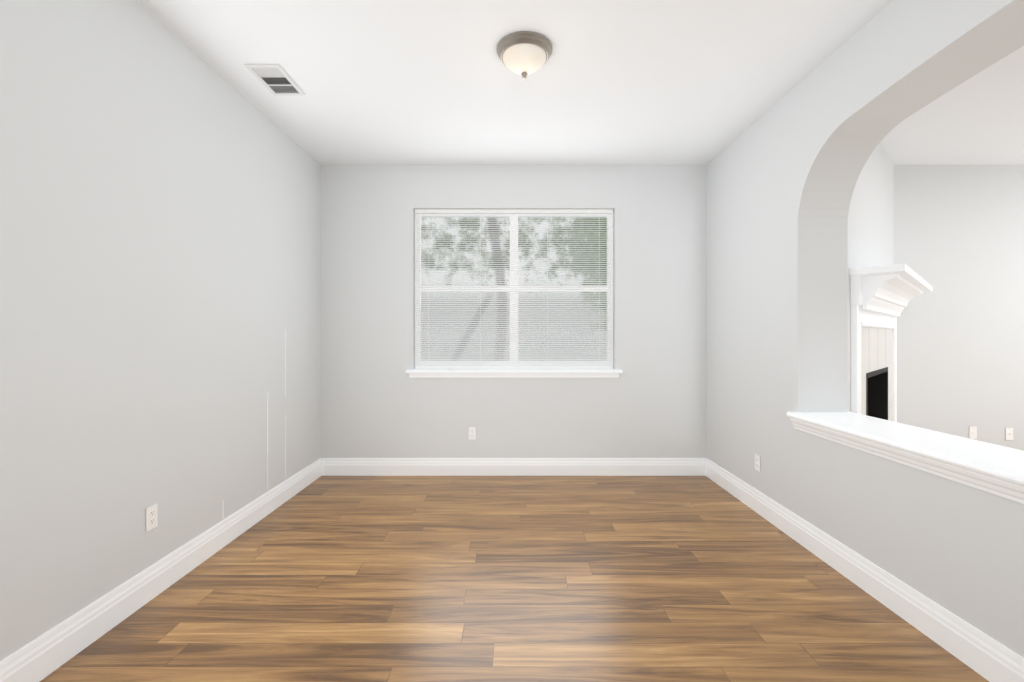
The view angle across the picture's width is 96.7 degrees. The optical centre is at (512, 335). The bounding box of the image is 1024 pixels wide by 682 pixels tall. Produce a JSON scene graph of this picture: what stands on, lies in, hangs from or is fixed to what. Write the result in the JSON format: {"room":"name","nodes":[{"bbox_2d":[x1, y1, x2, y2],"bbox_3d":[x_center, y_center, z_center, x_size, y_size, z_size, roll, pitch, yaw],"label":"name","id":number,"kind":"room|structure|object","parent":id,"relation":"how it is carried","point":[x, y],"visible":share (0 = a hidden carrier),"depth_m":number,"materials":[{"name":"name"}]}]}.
{"room":"empty dining room","nodes":[
{"label":"empty dining room","id":0,"kind":"room"},
{"bbox_2d":[0,0,320,660],"bbox_3d":[-1.800,-0.141,1.310,0.200,2.740,5.820,0,0,0],"label":"wall","id":1,"kind":"structure","parent":0,"point":[160,239],"depth_m":2.03,"materials":[{"name":"white paint"}]},
{"bbox_2d":[146,503,157,531],"bbox_3d":[-1.696,0.851,2.137,0.007,0.114,0.070,0,0,0],"label":"electrical outlet","id":2,"kind":"object","parent":1,"relation":"attached to","point":[151,516],"visible":1,"depth_m":2.13,"materials":[{"name":"white plastic"}]},
{"bbox_2d":[0,458,321,681],"bbox_3d":[-1.692,1.154,1.310,0.016,0.150,5.420,0,0,0],"label":"baseboard","id":3,"kind":"structure","parent":1,"relation":"attached to","point":[41,657],"depth_m":2.02,"materials":[{"name":"white wood"}]},
{"bbox_2d":[267,331,285,477],"bbox_3d":[-1.700,0.514,3.034,0.001,1.120,0.740,0,0,0],"label":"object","id":4,"kind":"structure","parent":1,"relation":"attached to","point":[285,415],"depth_m":3.40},
{"bbox_2d":[40,476,988,681],"bbox_3d":[2.150,1.279,1.310,8.100,0.100,5.820,0,0,0],"label":"floor","id":5,"kind":"structure","parent":0,"point":[513,579],"depth_m":2.12,"materials":[{"name":"laminate"}]},
{"bbox_2d":[850,264,931,421],"bbox_3d":[2.638,0.409,3.431,1.770,1.640,0.657,0,0,-44],"label":"fireplace","id":6,"kind":"object","parent":5,"relation":"on","point":[882,296],"visible":0.58,"depth_m":3.09,"materials":[{"name":"white wood"}]},
{"bbox_2d":[136,0,1023,164],"bbox_3d":[2.150,-1.561,1.310,8.100,0.100,5.820,0,0,0],"label":"ceiling","id":7,"kind":"structure","parent":0,"point":[609,82],"depth_m":2.67,"materials":[{"name":"white paint"}]},
{"bbox_2d":[244,64,304,94],"bbox_3d":[-1.396,-1.506,2.685,0.192,0.010,0.314,0,0,0],"label":"ceiling vent","id":8,"kind":"object","parent":7,"relation":"in","point":[274,79],"visible":1,"depth_m":2.67,"materials":[{"name":"white metal"}]},
{"bbox_2d":[497,32,551,78],"bbox_3d":[0.060,-1.433,2.400,0.293,0.154,0.293,0,0,0],"label":"ceiling light","id":9,"kind":"object","parent":7,"relation":"attached to","point":[524,54],"visible":1,"depth_m":2.33,"materials":[{"name":"white glass"}]},
{"bbox_2d":[321,165,1023,460],"bbox_3d":[2.150,-0.141,4.120,7.700,2.740,0.200,0,0,0],"label":"wall","id":10,"kind":"structure","parent":0,"point":[958,238],"depth_m":4.02,"materials":[{"name":"white paint"}]},
{"bbox_2d":[468,427,475,439],"bbox_3d":[-0.360,0.859,4.016,0.070,0.114,0.007,0,0,0],"label":"electrical outlet","id":11,"kind":"object","parent":10,"relation":"attached to","point":[471,433],"visible":1,"depth_m":4.01,"materials":[{"name":"white plastic"}]},
{"bbox_2d":[415,213,612,368],"bbox_3d":[0.009,-0.416,4.145,1.784,1.428,0.060,0,0,0],"label":"window","id":12,"kind":"structure","parent":10,"relation":"in","point":[516,216],"depth_m":4.12,"materials":[{"name":"white plastic"}]},
{"bbox_2d":[415,209,612,367],"bbox_3d":[0.009,-0.420,4.060,1.762,1.414,0.042,0,0,0],"label":"window blinds","id":13,"kind":"object","parent":12,"relation":"attached to","point":[480,356],"visible":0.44,"depth_m":4.06,"materials":[{"name":"white plastic"}]},
{"bbox_2d":[322,458,705,475],"bbox_3d":[0.005,1.154,4.012,3.378,0.150,0.016,0,0,0],"label":"baseboard","id":14,"kind":"structure","parent":10,"relation":"attached to","point":[513,466],"depth_m":4.00,"materials":[{"name":"white wood"}]},
{"bbox_2d":[406,369,622,377],"bbox_3d":[0.009,0.334,4.040,1.896,0.077,0.130,0,0,0],"label":"window sill","id":15,"kind":"structure","parent":10,"relation":"attached to","point":[513,373],"depth_m":4.00,"materials":[{"name":"white wood"}]},
{"bbox_2d":[969,426,976,438],"bbox_3d":[4.060,0.854,4.014,0.070,0.114,0.011,0,0,0],"label":"wall plate","id":16,"kind":"object","parent":10,"relation":"attached to","point":[972,432],"visible":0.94,"depth_m":4.01,"materials":[{"name":"white plastic"}]},
{"bbox_2d":[1005,427,1012,439],"bbox_3d":[4.380,0.864,4.014,0.070,0.114,0.011,0,0,0],"label":"wall plate","id":17,"kind":"object","parent":10,"relation":"attached to","point":[1008,433],"visible":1,"depth_m":4.01,"materials":[{"name":"white plastic"}]},
{"bbox_2d":[707,0,1023,657],"bbox_3d":[1.860,-0.141,1.310,0.300,2.740,5.420,0,0,0],"label":"wall","id":18,"kind":"structure","parent":0,"point":[783,173],"depth_m":2.61,"materials":[{"name":"white paint"}]},
{"bbox_2d":[755,453,760,471],"bbox_3d":[1.706,0.884,3.176,0.007,0.114,0.070,0,0,0],"label":"electrical outlet","id":19,"kind":"object","parent":18,"relation":"attached to","point":[757,462],"visible":1,"depth_m":3.17,"materials":[{"name":"white plastic"}]},
{"bbox_2d":[705,458,1023,681],"bbox_3d":[1.702,1.154,1.310,0.016,0.150,5.420,0,0,0],"label":"baseboard","id":20,"kind":"structure","parent":18,"relation":"attached to","point":[987,657],"depth_m":2.03,"materials":[{"name":"white wood"}]},
{"bbox_2d":[786,412,1023,503],"bbox_3d":[1.860,0.509,1.518,0.400,0.101,2.495,0,0,0],"label":"ledge shelf","id":21,"kind":"object","parent":18,"relation":"attached to","point":[995,469],"visible":1,"depth_m":1.93,"materials":[{"name":"white wood"}]},
{"bbox_2d":[847,142,892,411],"bbox_3d":[2.694,-0.141,3.455,1.984,2.740,0.100,0,0,-44],"label":"wall","id":22,"kind":"structure","parent":0,"point":[870,231],"depth_m":3.26,"materials":[{"name":"white paint"}]},
{"label":"outside","id":23,"kind":"structure","parent":0,"visible":0},
{"bbox_2d":[421,217,606,353],"bbox_3d":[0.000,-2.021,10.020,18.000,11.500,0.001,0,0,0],"label":"window glass","id":24,"kind":"object","parent":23,"point":[507,236],"depth_m":10.02,"materials":[{"name":"clear glass"}]}
]}

